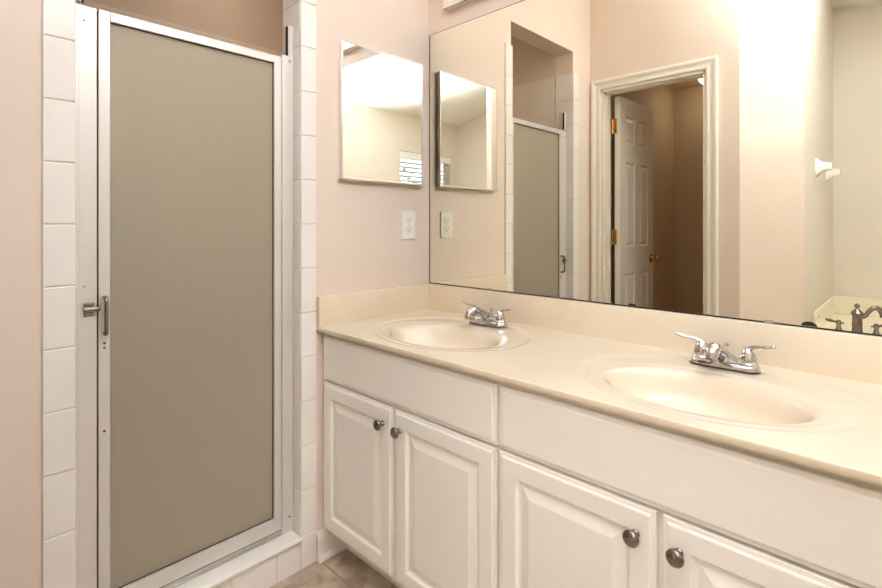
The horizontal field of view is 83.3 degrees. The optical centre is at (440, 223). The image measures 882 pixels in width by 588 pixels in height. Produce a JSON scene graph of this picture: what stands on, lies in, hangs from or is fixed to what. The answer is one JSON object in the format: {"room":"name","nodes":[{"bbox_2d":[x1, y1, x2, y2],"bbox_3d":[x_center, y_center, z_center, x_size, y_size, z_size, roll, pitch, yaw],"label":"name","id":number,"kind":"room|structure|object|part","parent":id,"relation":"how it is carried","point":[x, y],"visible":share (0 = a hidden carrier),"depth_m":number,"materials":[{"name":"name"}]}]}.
{"room":"bathroom","nodes":[
{"label":"bathroom","id":0,"kind":"room"},
{"bbox_2d":[79,0,282,55],"bbox_3d":[-1.228,-0.093,2.334,0.050,2.650,1.151,0,0,44],"label":"wall","id":1,"kind":"structure","parent":0,"point":[259,23],"depth_m":2.44,"materials":[{"name":"paint"}]},
{"bbox_2d":[0,0,428,587],"bbox_3d":[-0.643,-0.305,1.609,0.128,3.074,1.582,0,0,44],"label":"wall","id":2,"kind":"structure","parent":0,"point":[347,233],"depth_m":1.23,"materials":[{"name":"paint"}]},
{"bbox_2d":[74,0,293,587],"bbox_3d":[-0.737,0.189,1.506,0.085,1.745,0.624,0,0,44],"label":"shower door","id":3,"kind":"structure","parent":2,"relation":"attached to","point":[184,163],"depth_m":1.47,"materials":[{"name":"grey glass"}]},
{"bbox_3d":[-0.886,0.244,1.311,0.030,0.107,0.010,0,0,44],"label":"handle","id":4,"kind":"part","parent":3,"relation":"part of","materials":[{"name":"grey metal"}]},
{"bbox_3d":[-0.743,1.053,1.519,0.057,0.016,0.528,0,0,44],"label":"sill","id":5,"kind":"part","parent":3,"relation":"part of","materials":[{"name":"metal"}]},
{"bbox_2d":[316,528,346,563],"bbox_3d":[-0.391,1.132,1.773,0.024,0.100,0.114,0,0,44],"label":"baseboard","id":6,"kind":"structure","parent":2,"relation":"attached to","point":[328,545],"depth_m":1.76,"materials":[{"name":"white paint"}]},
{"bbox_2d":[338,39,422,185],"bbox_3d":[-0.226,-0.413,1.943,0.024,0.507,0.408,0,0,44],"label":"medicine cabinet","id":7,"kind":"object","parent":2,"relation":"attached to","point":[380,94],"visible":1,"depth_m":1.91,"materials":[{"name":"silver mirror"}]},
{"bbox_2d":[401,211,414,239],"bbox_3d":[-0.134,0.006,2.050,0.008,0.118,0.076,0,0,44],"label":"wall outlet","id":8,"kind":"object","parent":2,"relation":"attached to","point":[407,217],"visible":1,"depth_m":2.04,"materials":[{"name":"white plastic"}]},
{"bbox_2d":[406,226,411,232],"bbox_3d":[-0.132,0.025,2.048,0.002,0.027,0.034,0,0,44],"label":"receptacle","id":9,"kind":"object","parent":8,"relation":"attached to","point":[408,228],"depth_m":2.05,"materials":[{"name":"white plastic"}]},
{"bbox_2d":[406,217,411,223],"bbox_3d":[-0.132,-0.014,2.048,0.002,0.027,0.034,0,0,44],"label":"receptacle","id":10,"kind":"object","parent":8,"relation":"attached to","point":[408,219],"depth_m":2.05,"materials":[{"name":"white plastic"}]},
{"bbox_2d":[270,549,397,587],"bbox_3d":[-0.184,1.212,0.217,2.720,0.060,3.150,0,0,44],"label":"floor","id":11,"kind":"structure","parent":0,"point":[345,569],"depth_m":1.66,"materials":[{"name":"tile"}]},
{"bbox_2d":[176,530,301,587],"bbox_3d":[-0.734,1.122,1.504,0.140,0.121,0.625,0,0,44],"label":"shower curb","id":12,"kind":"object","parent":11,"relation":"on","point":[272,562],"visible":0.66,"depth_m":1.59,"materials":[{"name":"white tile"}]},
{"bbox_2d":[324,333,500,587],"bbox_3d":[0.029,0.780,1.661,0.782,0.804,0.567,0,0,44],"label":"vanity cabinet","id":13,"kind":"object","parent":11,"relation":"on","point":[411,445],"visible":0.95,"depth_m":1.42,"materials":[{"name":"white wood"}]},
{"bbox_3d":[-0.275,0.807,1.614,0.372,0.513,0.019,0,0,44],"label":"door","id":14,"kind":"part","parent":13,"relation":"part of","materials":[{"name":"paint"}]},
{"bbox_3d":[-0.188,0.606,1.497,0.033,0.033,0.029,0,0,44],"label":"knob","id":15,"kind":"part","parent":13,"relation":"part of","materials":[{"name":"grey metal"}]},
{"bbox_3d":[-0.130,0.606,1.441,0.033,0.033,0.029,0,0,44],"label":"knob","id":16,"kind":"part","parent":13,"relation":"part of","materials":[{"name":"grey metal"}]},
{"bbox_3d":[-0.135,0.468,1.479,0.759,0.150,0.019,0,0,44],"label":"drawer","id":17,"kind":"part","parent":13,"relation":"part of","materials":[{"name":"paint"}]},
{"bbox_3d":[0.002,0.807,1.347,0.377,0.513,0.019,0,0,44],"label":"door","id":18,"kind":"part","parent":13,"relation":"part of","materials":[{"name":"paint"}]},
{"bbox_2d":[316,283,881,485],"bbox_3d":[0.327,0.368,1.388,1.589,0.225,0.554,0,0,44],"label":"countertop","id":19,"kind":"structure","parent":13,"relation":"on","point":[815,400],"depth_m":1.25,"materials":[{"name":"stone"}]},
{"bbox_2d":[462,301,511,327],"bbox_3d":[0.161,0.325,1.782,0.166,0.074,0.164,0,0,-1],"label":"faucet","id":20,"kind":"object","parent":19,"relation":"on","point":[474,314],"visible":1,"depth_m":1.75,"materials":[{"name":"silver metal"}]},
{"bbox_3d":[0.108,0.303,1.841,0.070,0.029,0.017,0,0,35],"label":"lever","id":21,"kind":"part","parent":20,"relation":"part of","materials":[{"name":"silver metal"}]},
{"bbox_3d":[0.131,0.326,1.826,0.046,0.044,0.046,0,0,44],"label":"handle","id":22,"kind":"part","parent":20,"relation":"part of","materials":[{"name":"silver metal"}]},
{"bbox_3d":[0.131,0.322,1.751,0.040,0.069,0.133,0,0,44],"label":"spout","id":23,"kind":"part","parent":20,"relation":"part of","materials":[{"name":"silver metal"}]},
{"bbox_3d":[0.168,0.338,1.790,0.075,0.021,0.038,0,0,44],"label":"spout","id":24,"kind":"part","parent":20,"relation":"part of","materials":[{"name":"silver metal"}]},
{"bbox_3d":[0.168,0.353,1.790,0.158,0.013,0.053,0,0,44],"label":"plate","id":25,"kind":"part","parent":20,"relation":"part of","materials":[{"name":"silver metal"}]},
{"bbox_3d":[0.206,0.326,1.753,0.046,0.044,0.046,0,0,44],"label":"handle","id":26,"kind":"part","parent":20,"relation":"part of","materials":[{"name":"silver metal"}]},
{"bbox_3d":[0.222,0.303,1.732,0.017,0.029,0.070,0,0,-37],"label":"lever","id":27,"kind":"part","parent":20,"relation":"part of","materials":[{"name":"silver metal"}]},
{"bbox_2d":[676,332,775,373],"bbox_3d":[0.712,0.325,1.252,0.166,0.074,0.164,0,0,-1],"label":"faucet","id":28,"kind":"object","parent":19,"relation":"on","point":[713,354],"visible":1,"depth_m":1.22,"materials":[{"name":"silver metal"}]},
{"bbox_3d":[0.658,0.303,1.311,0.070,0.029,0.017,0,0,35],"label":"lever","id":29,"kind":"part","parent":28,"relation":"part of","materials":[{"name":"silver metal"}]},
{"bbox_3d":[0.681,0.326,1.296,0.046,0.044,0.046,0,0,44],"label":"handle","id":30,"kind":"part","parent":28,"relation":"part of","materials":[{"name":"silver metal"}]},
{"bbox_3d":[0.681,0.322,1.221,0.040,0.069,0.133,0,0,44],"label":"spout","id":31,"kind":"part","parent":28,"relation":"part of","materials":[{"name":"silver metal"}]},
{"bbox_3d":[0.719,0.354,1.260,0.158,0.013,0.053,0,0,44],"label":"plate","id":32,"kind":"part","parent":28,"relation":"part of","materials":[{"name":"silver metal"}]},
{"bbox_3d":[0.718,0.339,1.259,0.075,0.021,0.038,0,0,44],"label":"spout","id":33,"kind":"part","parent":28,"relation":"part of","materials":[{"name":"silver metal"}]},
{"bbox_3d":[0.756,0.326,1.223,0.046,0.044,0.046,0,0,44],"label":"handle","id":34,"kind":"part","parent":28,"relation":"part of","materials":[{"name":"silver metal"}]},
{"bbox_3d":[0.772,0.303,1.201,0.017,0.029,0.070,0,0,-37],"label":"lever","id":35,"kind":"part","parent":28,"relation":"part of","materials":[{"name":"silver metal"}]},
{"bbox_2d":[499,382,881,587],"bbox_3d":[0.593,0.780,1.118,0.783,0.804,0.567,0,0,44],"label":"vanity cabinet","id":36,"kind":"object","parent":11,"relation":"on","point":[590,497],"visible":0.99,"depth_m":0.94,"materials":[{"name":"white wood"}]},
{"bbox_3d":[0.279,0.807,1.080,0.375,0.513,0.019,0,0,44],"label":"door","id":37,"kind":"part","parent":36,"relation":"part of","materials":[{"name":"paint"}]},
{"bbox_3d":[0.370,0.606,0.960,0.033,0.033,0.029,0,0,44],"label":"knob","id":38,"kind":"part","parent":36,"relation":"part of","materials":[{"name":"grey metal"}]},
{"bbox_3d":[0.428,0.606,0.903,0.033,0.033,0.029,0,0,44],"label":"knob","id":39,"kind":"part","parent":36,"relation":"part of","materials":[{"name":"grey metal"}]},
{"bbox_3d":[0.557,0.807,0.812,0.374,0.513,0.019,0,0,44],"label":"door","id":40,"kind":"part","parent":36,"relation":"part of","materials":[{"name":"paint"}]},
{"bbox_2d":[429,0,522,34],"bbox_3d":[0.877,-0.305,1.326,2.710,3.074,0.120,0,0,44],"label":"wall","id":41,"kind":"structure","parent":0,"point":[440,19],"depth_m":2.02,"materials":[{"name":"paint"}]},
{"bbox_2d":[443,0,475,11],"bbox_3d":[0.481,-0.944,1.603,1.287,0.129,0.030,0,0,44],"label":"vanity light","id":42,"kind":"object","parent":41,"relation":"attached to","point":[448,5],"visible":1,"depth_m":2.01,"materials":[{"name":"white paint"}]},
{"bbox_2d":[426,283,881,384],"bbox_3d":[0.512,0.309,1.581,1.589,0.107,0.019,0,0,44],"label":"backsplash","id":43,"kind":"structure","parent":41,"relation":"attached to","point":[851,356],"depth_m":1.40,"materials":[{"name":"stone"}]},
{"bbox_2d":[429,0,881,336],"bbox_3d":[0.775,-0.276,1.335,2.289,1.062,0.008,0,0,44],"label":"wall mirror","id":44,"kind":"object","parent":41,"relation":"attached to","point":[714,158],"visible":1,"depth_m":1.44,"materials":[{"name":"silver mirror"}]},
{"bbox_2d":[801,321,816,326],"bbox_3d":[0.900,0.245,1.213,0.032,0.011,0.001,0,0,44],"label":"mirror clip","id":45,"kind":"object","parent":44,"relation":"on","point":[803,323],"depth_m":1.21,"materials":[{"name":"black"}]}
]}

